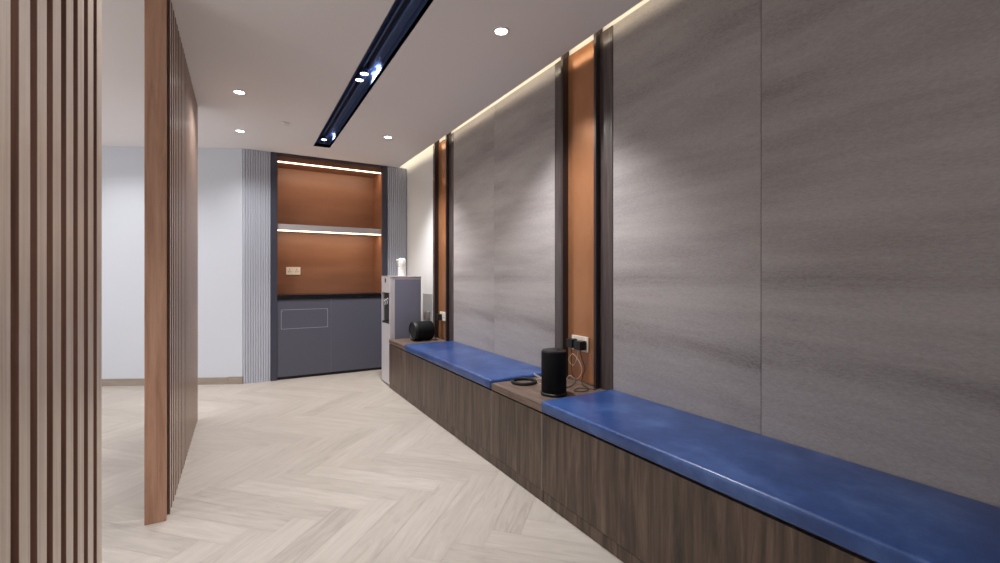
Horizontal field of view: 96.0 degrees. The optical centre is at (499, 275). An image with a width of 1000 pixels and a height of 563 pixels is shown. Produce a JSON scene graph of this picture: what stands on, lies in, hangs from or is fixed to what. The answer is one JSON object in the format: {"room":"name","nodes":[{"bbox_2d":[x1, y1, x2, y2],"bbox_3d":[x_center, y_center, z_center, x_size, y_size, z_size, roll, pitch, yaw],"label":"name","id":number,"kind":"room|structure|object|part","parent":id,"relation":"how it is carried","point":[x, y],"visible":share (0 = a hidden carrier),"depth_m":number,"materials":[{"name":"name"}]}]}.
{"room":"waiting area","nodes":[
{"label":"waiting area","id":0,"kind":"room"},
{"bbox_2d":[102,146,242,378],"bbox_3d":[-4.417,-0.100,4.474,3.587,2.400,0.014,0,0,-4],"label":"wall","id":1,"kind":"structure","parent":0,"point":[220,170],"depth_m":4.56,"materials":[{"name":"grey paint"}]},
{"bbox_2d":[102,377,242,385],"bbox_3d":[-4.398,1.062,4.465,3.563,0.075,0.012,0,0,-4],"label":"baseboard","id":2,"kind":"structure","parent":1,"relation":"attached to","point":[210,380],"depth_m":4.55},
{"bbox_2d":[102,369,622,562],"bbox_3d":[-1.678,1.125,1.456,4.950,0.050,10.600,0,0,-30],"label":"floor","id":3,"kind":"structure","parent":0,"point":[334,468],"depth_m":2.32,"materials":[{"name":"beige wood"}]},
{"bbox_2d":[0,0,101,562],"bbox_3d":[-0.505,-0.100,0.220,0.073,2.399,1.974,0,0,-30],"label":"screen","id":4,"kind":"object","parent":3,"relation":"on","point":[51,50],"visible":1,"depth_m":0.81,"materials":[{"name":"brown wood"}]},
{"bbox_2d":[144,0,197,524],"bbox_3d":[-1.941,-0.100,2.716,0.085,2.399,1.645,0,0,-30],"label":"screen","id":5,"kind":"object","parent":3,"relation":"on","point":[170,104],"visible":1,"depth_m":2.08,"materials":[{"name":"brown wood"}]},
{"bbox_3d":[-1.539,-0.100,2.012,0.078,2.399,0.024,0,0,-30],"label":"post","id":6,"kind":"part","parent":5,"relation":"part of","materials":[{"name":"brown wood"}]},
{"bbox_2d":[243,149,270,383],"bbox_3d":[-2.614,-0.100,4.829,0.254,2.399,0.418,0,0,-30],"label":"fluted pilaster","id":7,"kind":"object","parent":3,"relation":"on","point":[256,164],"visible":0.98,"depth_m":4.64,"materials":[{"name":"grey"}]},
{"bbox_2d":[271,152,386,380],"bbox_3d":[-1.961,-0.099,5.181,1.228,2.398,0.406,0,0,-30],"label":"tall cabinet","id":8,"kind":"object","parent":3,"relation":"on","point":[329,216],"visible":0.95,"depth_m":5.17,"materials":[{"name":"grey wood"}]},
{"bbox_3d":[-2.469,-0.099,4.890,0.058,2.398,0.402,0,0,-30],"label":"frame post","id":9,"kind":"part","parent":8,"relation":"part of","materials":[{"name":"grey stone"}]},
{"bbox_3d":[-2.439,-0.511,4.902,0.006,1.422,0.370,0,0,-30],"label":"panel","id":10,"kind":"part","parent":8,"relation":"part of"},
{"bbox_2d":[286,267,299,274],"bbox_3d":[-2.366,-0.058,5.149,0.150,0.088,0.013,0,0,-30],"label":"wall socket","id":11,"kind":"object","parent":8,"relation":"attached to","point":[289,270],"visible":1,"depth_m":5.15,"materials":[{"name":"beige plastic"}]},
{"bbox_3d":[-2.118,0.661,4.885,0.542,0.818,0.019,0,0,-30],"label":"door","id":12,"kind":"part","parent":8,"relation":"part of","materials":[{"name":"grey wood"}]},
{"bbox_3d":[-2.114,0.462,4.877,0.468,0.207,0.004,0,0,-30],"label":"hatch frame","id":13,"kind":"part","parent":8,"relation":"part of","materials":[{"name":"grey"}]},
{"bbox_3d":[-2.058,-0.545,5.347,1.110,1.490,0.020,0,0,-30],"label":"panel","id":14,"kind":"part","parent":8,"relation":"part of","materials":[{"name":"brown wood"}]},
{"bbox_2d":[278,224,380,236],"bbox_3d":[-1.966,-0.523,5.187,1.098,0.063,0.350,0,0,-30],"label":"shelf","id":15,"kind":"object","parent":8,"relation":"attached to","point":[283,229],"depth_m":5.11,"materials":[{"name":"grey"}]},
{"bbox_2d":[277,292,381,299],"bbox_3d":[-1.957,0.224,5.171,1.110,0.048,0.386,0,0,-30],"label":"countertop","id":16,"kind":"structure","parent":8,"relation":"on","point":[350,294],"depth_m":5.02,"materials":[{"name":"black stone"}]},
{"bbox_3d":[-1.637,0.661,5.163,0.562,0.818,0.019,0,0,-30],"label":"door","id":17,"kind":"part","parent":8,"relation":"part of","materials":[{"name":"grey wood"}]},
{"bbox_3d":[-1.483,-0.511,5.454,0.006,1.422,0.370,0,0,-30],"label":"panel","id":18,"kind":"part","parent":8,"relation":"part of","materials":[{"name":"brown wood"}]},
{"bbox_3d":[-1.456,-0.099,5.474,0.060,2.398,0.402,0,0,-30],"label":"frame post","id":19,"kind":"part","parent":8,"relation":"part of","materials":[{"name":"black metal"}]},
{"bbox_2d":[387,166,405,275],"bbox_3d":[-1.336,-0.100,5.567,0.238,2.399,0.418,0,0,-30],"label":"fluted pilaster","id":20,"kind":"object","parent":3,"relation":"on","point":[396,177],"visible":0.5,"depth_m":5.38,"materials":[{"name":"grey"}]},
{"bbox_2d":[382,276,420,384],"bbox_3d":[-1.028,0.550,4.676,0.332,1.100,0.302,0,0,-30],"label":"water dispenser","id":21,"kind":"object","parent":3,"relation":"on","point":[401,295],"visible":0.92,"depth_m":4.55,"materials":[{"name":"silver metal"}]},
{"bbox_2d":[396,258,405,275],"bbox_3d":[-1.019,-0.092,4.645,0.095,0.185,0.084,0,0,-6],"label":"container","id":22,"kind":"object","parent":21,"relation":"on","point":[401,261],"visible":0.98,"depth_m":4.61,"materials":[{"name":"white plastic"}]},
{"bbox_3d":[-1.014,-0.148,4.646,0.084,0.073,0.084,0,0,-30],"label":"lid","id":23,"kind":"part","parent":22,"relation":"part of","materials":[{"name":"white plastic"}]},
{"bbox_3d":[-0.934,0.538,4.561,0.269,1.004,0.007,0,0,-30],"label":"panel","id":24,"kind":"part","parent":21,"relation":"part of","materials":[{"name":"grey"}]},
{"bbox_2d":[389,337,445,399],"bbox_3d":[-0.767,0.862,4.324,0.459,0.476,0.511,0,0,-30],"label":"base cabinet","id":25,"kind":"object","parent":3,"relation":"on","point":[397,352],"visible":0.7,"depth_m":4.22,"materials":[{"name":"brown wood"}]},
{"bbox_3d":[-0.958,0.856,4.216,0.017,0.371,0.505,0,0,-30],"label":"panel","id":26,"kind":"part","parent":25,"relation":"part of","materials":[{"name":"brown wood"}]},
{"bbox_3d":[-0.833,0.856,3.993,0.013,0.371,0.004,0,0,-30],"label":"edge trim","id":27,"kind":"part","parent":25,"relation":"part of","materials":[{"name":"brown wood"}]},
{"bbox_2d":[409,321,434,340],"bbox_3d":[-0.759,0.531,4.377,0.202,0.184,0.184,0,0,-33],"label":"speaker","id":28,"kind":"object","parent":25,"relation":"on","point":[418,330],"visible":1,"depth_m":4.32},
{"bbox_2d":[406,352,493,463],"bbox_3d":[-0.245,0.881,3.421,0.458,0.438,1.569,0,0,-30],"label":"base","id":29,"kind":"object","parent":3,"relation":"on","point":[460,405],"visible":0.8,"depth_m":3.11,"materials":[{"name":"brown wood"}]},
{"bbox_2d":[405,341,540,388],"bbox_3d":[-0.251,0.632,3.419,0.471,0.056,1.576,0,0,-30],"label":"seat cushion","id":30,"kind":"object","parent":29,"relation":"on","point":[483,367],"visible":0.77,"depth_m":3.18,"materials":[{"name":"blue leather"}]},
{"bbox_3d":[-0.047,0.856,2.632,0.013,0.371,0.004,0,0,-30],"label":"edge trim","id":31,"kind":"part","parent":29,"relation":"part of","materials":[{"name":"brown wood"}]},
{"bbox_2d":[491,376,604,501],"bbox_3d":[0.275,0.862,2.518,0.459,0.476,0.509,0,0,-30],"label":"base cabinet","id":32,"kind":"object","parent":3,"relation":"on","point":[517,415],"visible":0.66,"depth_m":2.40,"materials":[{"name":"brown wood"}]},
{"bbox_3d":[0.085,0.856,2.410,0.017,0.371,0.503,0,0,-30],"label":"panel","id":33,"kind":"part","parent":32,"relation":"part of","materials":[{"name":"brown wood"}]},
{"bbox_2d":[511,377,536,385],"bbox_3d":[0.140,0.615,2.627,0.153,0.018,0.153,0,0,-30],"label":"ring","id":34,"kind":"object","parent":32,"relation":"on","point":[518,378],"visible":1,"depth_m":2.60,"materials":[{"name":"black"}]},
{"bbox_3d":[0.209,0.856,2.189,0.013,0.371,0.004,0,0,-30],"label":"edge trim","id":35,"kind":"part","parent":32,"relation":"part of","materials":[{"name":"brown wood"}]},
{"bbox_2d":[541,348,566,397],"bbox_3d":[0.284,0.506,2.375,0.140,0.236,0.140,0,0,-30],"label":"speaker","id":36,"kind":"object","parent":32,"relation":"on","point":[553,360],"visible":1,"depth_m":2.32},
{"bbox_3d":[0.284,0.393,2.375,0.130,0.009,0.130,0,0,-30],"label":"plate","id":37,"kind":"part","parent":36,"relation":"part of","materials":[{"name":"black plastic"}]},
{"bbox_2d":[566,338,576,387],"bbox_3d":[0.399,0.498,2.566,0.064,0.251,0.294,0,0,14],"label":"power adapter","id":38,"kind":"object","parent":32,"relation":"on","point":[569,341],"visible":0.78,"depth_m":2.66,"materials":[{"name":"black plastic"}]},
{"bbox_3d":[0.398,0.520,2.549,0.045,0.205,0.266,0,0,21],"label":"cord","id":39,"kind":"part","parent":38,"relation":"part of","materials":[{"name":"black plastic"}]},
{"bbox_2d":[574,340,595,391],"bbox_3d":[0.445,0.499,2.527,0.130,0.246,0.221,0,0,-11],"label":"power adapter","id":40,"kind":"object","parent":32,"relation":"on","point":[580,345],"visible":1,"depth_m":2.58,"materials":[{"name":"black plastic"}]},
{"bbox_2d":[543,414,875,562],"bbox_3d":[1.151,0.881,1.003,0.458,0.438,2.985,0,0,-30],"label":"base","id":41,"kind":"object","parent":3,"relation":"on","point":[638,509],"visible":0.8,"depth_m":1.60,"materials":[{"name":"brown wood"}]},
{"bbox_2d":[541,389,999,562],"bbox_3d":[1.145,0.632,1.002,0.471,0.056,2.990,0,0,-30],"label":"seat cushion","id":42,"kind":"object","parent":41,"relation":"on","point":[877,516],"visible":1,"depth_m":1.32,"materials":[{"name":"blue leather"}]},
{"bbox_2d":[102,0,642,167],"bbox_3d":[-1.723,-1.315,1.430,4.845,0.030,10.600,0,0,-30],"label":"ceiling","id":43,"kind":"structure","parent":0,"point":[294,61],"depth_m":2.77,"materials":[{"name":"white paint"}]},
{"bbox_2d":[232,89,246,94],"bbox_3d":[-1.842,-1.298,3.180,0.094,0.004,0.094,0,0,-30],"label":"recessed light","id":44,"kind":"object","parent":43,"relation":"in","point":[236,91],"visible":1,"depth_m":3.18,"materials":[{"name":"white plastic"}]},
{"bbox_2d":[234,129,245,132],"bbox_3d":[-2.330,-1.298,4.036,0.094,0.004,0.094,0,0,-30],"label":"recessed light","id":45,"kind":"object","parent":43,"relation":"in","point":[235,130],"visible":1,"depth_m":4.04,"materials":[{"name":"white plastic"}]},
{"bbox_2d":[314,0,433,147],"bbox_3d":[0.110,-1.339,1.232,0.157,0.079,7.624,0,0,-30],"label":"track","id":46,"kind":"object","parent":43,"relation":"attached to","point":[395,27],"visible":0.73,"depth_m":2.79,"materials":[{"name":"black metal"}]},
{"bbox_2d":[355,74,363,81],"bbox_3d":[-0.937,-1.322,3.004,0.058,0.034,0.058,0,0,-30],"label":"track spotlight","id":47,"kind":"object","parent":46,"relation":"attached to","point":[359,78],"visible":0.94,"depth_m":2.99,"materials":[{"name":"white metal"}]},
{"bbox_3d":[0.092,-1.359,1.214,0.010,0.032,7.610,0,0,-30],"label":"rail","id":48,"kind":"part","parent":46,"relation":"part of","materials":[{"name":"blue metal"}]},
{"bbox_2d":[360,68,368,75],"bbox_3d":[-0.878,-1.322,2.911,0.058,0.034,0.058,0,0,-30],"label":"track spotlight","id":49,"kind":"object","parent":46,"relation":"attached to","point":[363,71],"visible":1,"depth_m":2.90,"materials":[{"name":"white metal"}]},
{"bbox_2d":[492,26,509,35],"bbox_3d":[0.007,-1.298,2.388,0.094,0.004,0.094,0,0,-30],"label":"recessed light","id":50,"kind":"object","parent":43,"relation":"in","point":[500,30],"visible":1,"depth_m":2.38,"materials":[{"name":"white plastic"}]},
{"bbox_2d":[399,0,649,389],"bbox_3d":[0.921,-0.210,2.004,0.100,2.620,8.950,0,0,-30],"label":"wall","id":51,"kind":"structure","parent":0,"point":[419,169],"depth_m":4.96,"materials":[{"name":"white paint"}]},
{"bbox_2d":[423,293,431,320],"bbox_3d":[-0.783,0.335,4.842,0.014,0.290,0.270,0,0,-30],"label":"plate","id":52,"kind":"object","parent":51,"relation":"attached to","point":[427,298],"visible":0.94,"depth_m":4.83,"materials":[{"name":"grey"}]},
{"bbox_2d":[433,132,453,340],"bbox_3d":[-0.569,-0.399,4.435,0.049,2.042,0.513,0,0,-30],"label":"niche","id":53,"kind":"object","parent":51,"relation":"attached to","point":[443,152],"visible":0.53,"depth_m":4.45,"materials":[{"name":"orange metal"}]},
{"bbox_2d":[435,314,441,338],"bbox_3d":[-0.610,0.500,4.467,0.052,0.244,0.057,0,0,-30],"label":"power adapter","id":54,"kind":"object","parent":53,"relation":"attached to","point":[438,316],"visible":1,"depth_m":4.45,"materials":[{"name":"black plastic"}]},
{"bbox_3d":[-0.551,-0.361,4.446,0.007,1.967,0.277,0,0,-30],"label":"copper panel","id":55,"kind":"part","parent":53,"relation":"part of","materials":[{"name":"metal"}]},
{"bbox_2d":[440,311,445,320],"bbox_3d":[-0.565,0.398,4.449,0.013,0.088,0.148,0,0,-30],"label":"wall socket","id":56,"kind":"object","parent":53,"relation":"attached to","point":[441,312],"visible":0.83,"depth_m":4.43,"materials":[{"name":"beige plastic"}]},
{"bbox_2d":[454,106,493,352],"bbox_3d":[-0.233,-0.323,3.882,0.019,2.045,0.775,0,0,-30],"label":"wall panel","id":57,"kind":"object","parent":51,"relation":"attached to","point":[474,141],"visible":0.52,"depth_m":3.84,"materials":[{"name":"grey veined stone"}]},
{"bbox_2d":[494,65,554,367],"bbox_3d":[0.159,-0.323,3.204,0.019,2.045,0.788,0,0,-30],"label":"wall panel","id":58,"kind":"object","parent":51,"relation":"attached to","point":[524,120],"visible":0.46,"depth_m":3.16,"materials":[{"name":"grey stone"}]},
{"bbox_2d":[555,25,612,389],"bbox_3d":[0.472,-0.399,2.631,0.049,2.042,0.511,0,0,-30],"label":"niche","id":59,"kind":"object","parent":51,"relation":"attached to","point":[583,78],"visible":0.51,"depth_m":2.62,"materials":[{"name":"orange metal"}]},
{"bbox_2d":[572,335,588,352],"bbox_3d":[0.472,0.398,2.653,0.013,0.088,0.148,0,0,-30],"label":"wall socket","id":60,"kind":"object","parent":59,"relation":"attached to","point":[577,337],"visible":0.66,"depth_m":2.62,"materials":[{"name":"beige plastic"}]},
{"bbox_3d":[0.490,-0.361,2.642,0.007,1.967,0.275,0,0,-30],"label":"copper panel","id":61,"kind":"part","parent":59,"relation":"part of","materials":[{"name":"metal"}]},
{"bbox_2d":[613,0,760,434],"bbox_3d":[0.812,-0.323,2.073,0.019,2.045,0.789,0,0,-30],"label":"wall panel","id":62,"kind":"object","parent":51,"relation":"attached to","point":[687,73],"visible":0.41,"depth_m":2.00,"materials":[{"name":"grey stone"}]},
{"bbox_2d":[761,0,999,506],"bbox_3d":[1.207,-0.323,1.389,0.019,2.045,0.788,0,0,-30],"label":"wall panel","id":63,"kind":"object","parent":51,"relation":"attached to","point":[880,119],"visible":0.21,"depth_m":1.40,"materials":[{"name":"grey stone"}]}
]}

